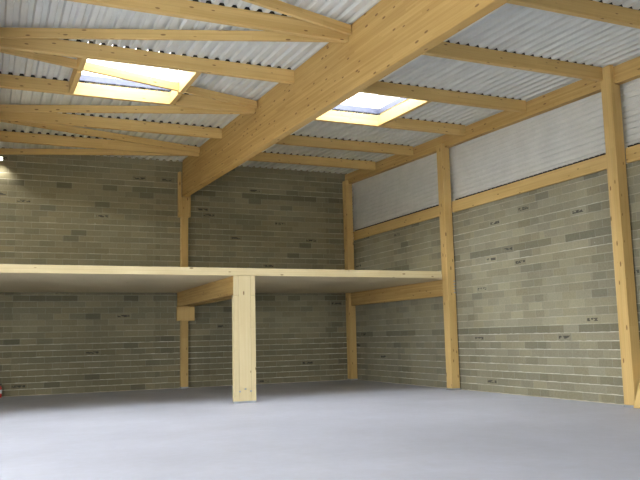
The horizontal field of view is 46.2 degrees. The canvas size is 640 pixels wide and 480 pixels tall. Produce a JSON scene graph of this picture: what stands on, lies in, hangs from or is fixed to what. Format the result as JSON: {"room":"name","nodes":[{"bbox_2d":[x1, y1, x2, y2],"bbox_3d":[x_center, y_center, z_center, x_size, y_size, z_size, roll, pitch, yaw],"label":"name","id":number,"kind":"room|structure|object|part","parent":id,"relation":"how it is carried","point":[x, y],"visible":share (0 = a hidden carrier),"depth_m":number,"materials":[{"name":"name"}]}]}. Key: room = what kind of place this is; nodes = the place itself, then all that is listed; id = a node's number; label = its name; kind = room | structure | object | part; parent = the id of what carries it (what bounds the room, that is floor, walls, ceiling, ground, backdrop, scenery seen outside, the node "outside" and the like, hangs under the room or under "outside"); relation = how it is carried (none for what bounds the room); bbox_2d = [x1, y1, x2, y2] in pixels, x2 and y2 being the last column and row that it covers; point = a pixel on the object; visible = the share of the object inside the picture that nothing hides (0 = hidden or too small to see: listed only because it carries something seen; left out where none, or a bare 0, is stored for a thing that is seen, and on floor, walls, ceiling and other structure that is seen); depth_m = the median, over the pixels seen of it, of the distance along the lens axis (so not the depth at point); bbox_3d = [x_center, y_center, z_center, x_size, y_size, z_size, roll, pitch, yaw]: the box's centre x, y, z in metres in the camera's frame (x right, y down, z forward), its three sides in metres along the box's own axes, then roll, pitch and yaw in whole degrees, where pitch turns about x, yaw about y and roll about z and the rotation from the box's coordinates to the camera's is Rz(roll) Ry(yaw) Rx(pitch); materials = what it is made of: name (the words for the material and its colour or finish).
{"room":"warehouse","nodes":[
{"label":"warehouse","id":0,"kind":"room"},
{"bbox_2d":[0,147,353,396],"bbox_3d":[-7.824,1.052,25.262,20.150,8.048,0.200,2,-8,-24],"label":"wall","id":1,"kind":"structure","parent":0,"point":[87,210],"depth_m":26.02,"materials":[{"name":"grey brick"}]},
{"bbox_2d":[0,264,441,292],"bbox_3d":[-6.295,1.203,21.800,19.720,0.199,7.249,2,-8,-24],"label":"platform","id":2,"kind":"object","parent":1,"relation":"attached to","point":[13,277],"visible":0.89,"depth_m":21.06,"materials":[{"name":"brown wood"}]},
{"bbox_3d":[-6.307,1.222,21.825,19.720,0.169,7.190,2,-8,-24],"label":"floor panel","id":3,"kind":"part","parent":2,"relation":"part of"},
{"bbox_2d":[0,380,639,479],"bbox_3d":[-1.761,3.305,11.602,19.950,0.200,29.280,2,-8,-24],"label":"floor","id":4,"kind":"structure","parent":0,"point":[339,429],"depth_m":12.75,"materials":[{"name":"concrete"}]},
{"bbox_2d":[176,172,194,388],"bbox_3d":[-4.741,1.343,26.282,0.610,7.590,0.350,2,-8,-24],"label":"timber post","id":5,"kind":"object","parent":4,"relation":"on","point":[184,314],"visible":0.8,"depth_m":26.08,"materials":[{"name":"wood"}]},
{"bbox_2d":[182,0,509,196],"bbox_3d":[1.023,-3.563,13.588,0.200,1.297,28.803,2,-6,-24],"label":"girder","id":6,"kind":"object","parent":5,"relation":"attached to","point":[391,34],"visible":1,"depth_m":14.83,"materials":[{"name":"brown wood"}]},
{"bbox_2d":[0,148,181,155],"bbox_3d":[-7.420,-2.879,24.561,6.645,0.191,0.075,0,-7,-5],"label":"diagonal brace","id":7,"kind":"object","parent":6,"relation":"attached to","point":[3,151],"visible":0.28,"depth_m":24.46,"materials":[{"name":"brown wood"}]},
{"bbox_2d":[0,129,198,156],"bbox_3d":[-6.884,-3.022,23.358,6.334,0.361,0.120,2,-8,-24],"label":"beam","id":8,"kind":"structure","parent":6,"relation":"attached to","point":[5,136],"depth_m":23.11,"materials":[{"name":"brown wood"}]},
{"bbox_2d":[0,120,199,152],"bbox_3d":[-6.396,-3.122,22.259,6.594,0.191,0.077,4,-9,-41],"label":"diagonal brace","id":9,"kind":"object","parent":6,"relation":"attached to","point":[70,129],"visible":1,"depth_m":22.34,"materials":[{"name":"brown wood"}]},
{"bbox_2d":[0,112,221,138],"bbox_3d":[-5.815,-3.276,20.956,6.334,0.361,0.120,2,-8,-24],"label":"beam","id":10,"kind":"structure","parent":6,"relation":"attached to","point":[100,122],"depth_m":20.94,"materials":[{"name":"brown wood"}]},
{"bbox_2d":[0,104,245,113],"bbox_3d":[-5.193,-3.408,19.557,6.678,0.191,0.076,0,-7,-4],"label":"diagonal brace","id":11,"kind":"object","parent":6,"relation":"attached to","point":[3,107],"visible":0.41,"depth_m":19.50,"materials":[{"name":"brown wood"}]},
{"bbox_2d":[0,71,254,113],"bbox_3d":[-4.609,-3.563,18.245,6.334,0.361,0.120,2,-8,-24],"label":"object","id":12,"kind":"structure","parent":6,"relation":"attached to","point":[8,81],"depth_m":18.02,"materials":[{"name":"brown wood"}]},
{"bbox_2d":[69,58,86,93],"bbox_3d":[-5.317,-3.711,16.442,0.115,0.369,2.612,2,-8,-24],"label":"joist","id":13,"kind":"object","parent":12,"relation":"attached to","point":[76,73],"visible":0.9,"depth_m":16.45,"materials":[{"name":"brown wood"}]},
{"bbox_2d":[170,71,200,103],"bbox_3d":[-3.141,-3.637,17.403,0.115,0.369,2.612,2,-8,-24],"label":"joist","id":14,"kind":"object","parent":12,"relation":"attached to","point":[185,82],"visible":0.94,"depth_m":17.32,"materials":[{"name":"brown wood"}]},
{"bbox_2d":[0,48,256,108],"bbox_3d":[-4.086,-3.671,17.069,6.610,0.191,0.079,5,-9,-42],"label":"diagonal brace","id":15,"kind":"object","parent":6,"relation":"attached to","point":[52,59],"visible":1,"depth_m":16.87,"materials":[{"name":"brown wood"}]},
{"bbox_2d":[0,38,293,83],"bbox_3d":[-3.503,-3.821,15.760,6.334,0.351,0.120,2,-8,-24],"label":"joist","id":16,"kind":"structure","parent":6,"relation":"attached to","point":[77,49],"depth_m":15.66,"materials":[{"name":"brown wood"}]},
{"bbox_2d":[0,27,334,41],"bbox_3d":[-2.916,-3.949,14.440,6.695,0.191,0.076,0,-7,-4],"label":"diagonal brace","id":17,"kind":"object","parent":6,"relation":"attached to","point":[5,32],"visible":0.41,"depth_m":14.38,"materials":[{"name":"brown wood"}]},
{"bbox_2d":[65,0,348,42],"bbox_3d":[-2.370,-4.095,13.213,6.334,0.361,0.120,2,-8,-24],"label":"joist","id":18,"kind":"structure","parent":6,"relation":"attached to","point":[186,9],"depth_m":13.46,"materials":[{"name":"brown wood"}]},
{"bbox_2d":[242,0,351,34],"bbox_3d":[-1.894,-4.192,12.142,6.582,0.191,0.078,4,-9,-41],"label":"diagonal brace","id":19,"kind":"object","parent":6,"relation":"attached to","point":[278,6],"visible":1,"depth_m":13.51,"materials":[{"name":"brown wood"}]},
{"bbox_2d":[247,151,375,169],"bbox_3d":[-0.904,-2.820,25.998,6.334,0.361,0.120,2,-8,-24],"label":"beam","id":20,"kind":"structure","parent":6,"relation":"attached to","point":[262,156],"depth_m":26.23,"materials":[{"name":"brown wood"}]},
{"bbox_2d":[275,133,412,155],"bbox_3d":[0.165,-3.074,23.596,6.334,0.361,0.120,2,-8,-24],"label":"rafter","id":21,"kind":"structure","parent":6,"relation":"attached to","point":[294,140],"depth_m":23.83,"materials":[{"name":"brown wood"}]},
{"bbox_2d":[314,109,465,135],"bbox_3d":[1.371,-3.361,20.884,6.334,0.361,0.120,2,-8,-24],"label":"rafter","id":22,"kind":"structure","parent":6,"relation":"attached to","point":[334,116],"depth_m":21.17,"materials":[{"name":"brown wood"}]},
{"bbox_2d":[378,99,430,125],"bbox_3d":[2.208,-3.457,19.764,0.115,0.369,2.612,2,-8,-24],"label":"joist","id":23,"kind":"object","parent":22,"relation":"attached to","point":[410,105],"visible":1,"depth_m":19.81,"materials":[{"name":"brown wood"}]},
{"bbox_2d":[359,80,525,112],"bbox_3d":[2.477,-3.619,18.400,6.334,0.351,0.120,2,-8,-24],"label":"joist","id":24,"kind":"structure","parent":6,"relation":"attached to","point":[382,88],"depth_m":18.62,"materials":[{"name":"brown wood"}]},
{"bbox_2d":[422,40,602,81],"bbox_3d":[3.553,-3.895,15.828,6.209,0.361,0.120,2,-8,-24],"label":"joist","id":25,"kind":"structure","parent":6,"relation":"attached to","point":[455,51],"depth_m":16.04,"materials":[{"name":"brown wood"}]},
{"bbox_2d":[507,0,639,28],"bbox_3d":[4.716,-4.156,13.369,6.334,0.361,0.120,2,-8,-24],"label":"joist","id":26,"kind":"structure","parent":6,"relation":"attached to","point":[588,9],"depth_m":13.36,"materials":[{"name":"brown wood"}]},
{"bbox_2d":[232,276,255,403],"bbox_3d":[-1.984,2.584,19.607,0.600,3.292,0.180,2,-8,-24],"label":"timber post","id":27,"kind":"object","parent":4,"relation":"on","point":[243,298],"visible":1,"depth_m":19.54,"materials":[{"name":"wood"}]},
{"bbox_2d":[177,276,232,306],"bbox_3d":[-3.568,1.632,22.886,0.120,0.492,7.040,2,-8,-23],"label":"beam","id":28,"kind":"structure","parent":27,"relation":"attached to","point":[222,288],"depth_m":22.25,"materials":[{"name":"brown wood"}]},
{"bbox_2d":[189,296,231,306],"bbox_3d":[-3.167,1.646,23.063,0.120,0.492,7.039,2,-8,-23],"label":"beam","id":29,"kind":"structure","parent":27,"relation":"attached to","point":[228,297],"depth_m":23.42,"materials":[{"name":"brown wood"}]},
{"bbox_2d":[342,180,357,379],"bbox_3d":[1.150,1.503,28.905,0.290,7.674,0.320,2,-8,-24],"label":"timber post","id":30,"kind":"object","parent":4,"relation":"on","point":[347,188],"visible":0.86,"depth_m":28.82,"materials":[{"name":"wood"}]},
{"bbox_2d":[351,280,442,305],"bbox_3d":[2.548,1.860,25.747,0.140,0.492,6.440,2,-8,-24],"label":"beam","id":31,"kind":"structure","parent":30,"relation":"attached to","point":[431,289],"depth_m":25.28,"materials":[{"name":"brown wood"}]},
{"bbox_2d":[345,56,639,183],"bbox_3d":[6.938,-3.764,16.381,0.180,0.400,29.034,2,-6,-24],"label":"beam","id":32,"kind":"structure","parent":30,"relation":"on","point":[627,71],"depth_m":20.25,"materials":[{"name":"brown wood"}]},
{"bbox_2d":[436,143,460,389],"bbox_3d":[3.885,0.750,22.767,0.290,7.468,0.320,2,-8,-24],"label":"timber post","id":33,"kind":"object","parent":4,"relation":"on","point":[443,161],"visible":1,"depth_m":22.65,"materials":[{"name":"wood"}]},
{"bbox_2d":[600,65,639,407],"bbox_3d":[6.656,-0.168,16.559,0.290,7.569,0.320,2,-8,-24],"label":"timber post","id":34,"kind":"object","parent":4,"relation":"on","point":[610,91],"visible":0.92,"depth_m":16.46,"materials":[{"name":"wood"}]},
{"bbox_2d":[634,380,639,408],"bbox_3d":[6.904,3.045,15.681,0.401,0.943,0.600,2,-8,-24],"label":"leaning board","id":35,"kind":"object","parent":4,"relation":"on","point":[637,399],"visible":1,"depth_m":15.81,"materials":[{"name":"brown wood"}]},
{"bbox_2d":[0,0,639,173],"bbox_3d":[-1.991,-4.403,12.465,20.150,1.093,29.480,2,-8,-24],"label":"ceiling","id":36,"kind":"structure","parent":0,"point":[511,28],"depth_m":16.45,"materials":[{"name":"metal"}]},
{"bbox_2d":[79,45,192,90],"bbox_3d":[-4.248,-4.120,17.000,2.480,0.611,2.768,2,-8,-24],"label":"skylight","id":37,"kind":"object","parent":36,"relation":"attached to","point":[155,72],"visible":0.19,"depth_m":18.19,"materials":[{"name":"glass"}]},
{"bbox_2d":[333,93,406,113],"bbox_3d":[1.101,-3.939,19.361,2.480,0.611,2.768,2,-8,-24],"label":"skylight","id":38,"kind":"object","parent":36,"relation":"attached to","point":[374,107],"visible":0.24,"depth_m":20.78,"materials":[{"name":"white glass"}]},
{"bbox_2d":[352,78,639,404],"bbox_3d":[7.215,-0.467,16.022,0.200,7.998,29.078,2,-8,-24],"label":"wall","id":39,"kind":"structure","parent":0,"point":[535,286],"depth_m":20.24,"materials":[{"name":"brick"}]},
{"bbox_2d":[354,205,438,239],"bbox_3d":[2.660,-0.585,26.139,0.130,0.394,6.440,2,-8,-24],"label":"beam","id":40,"kind":"structure","parent":39,"relation":"attached to","point":[425,214],"depth_m":25.87,"materials":[{"name":"brown wood"}]},
{"bbox_2d":[452,153,606,212],"bbox_3d":[5.413,-1.447,19.970,0.130,0.394,6.540,2,-8,-24],"label":"beam","id":41,"kind":"structure","parent":39,"relation":"attached to","point":[598,163],"depth_m":19.46,"materials":[{"name":"brown wood"}]},
{"bbox_2d":[625,143,639,162],"bbox_3d":[9.911,-2.854,9.887,0.130,0.394,15.080,2,-8,-24],"label":"beam","id":42,"kind":"structure","parent":39,"relation":"attached to","point":[633,151],"depth_m":16.51,"materials":[{"name":"brown wood"}]}
]}

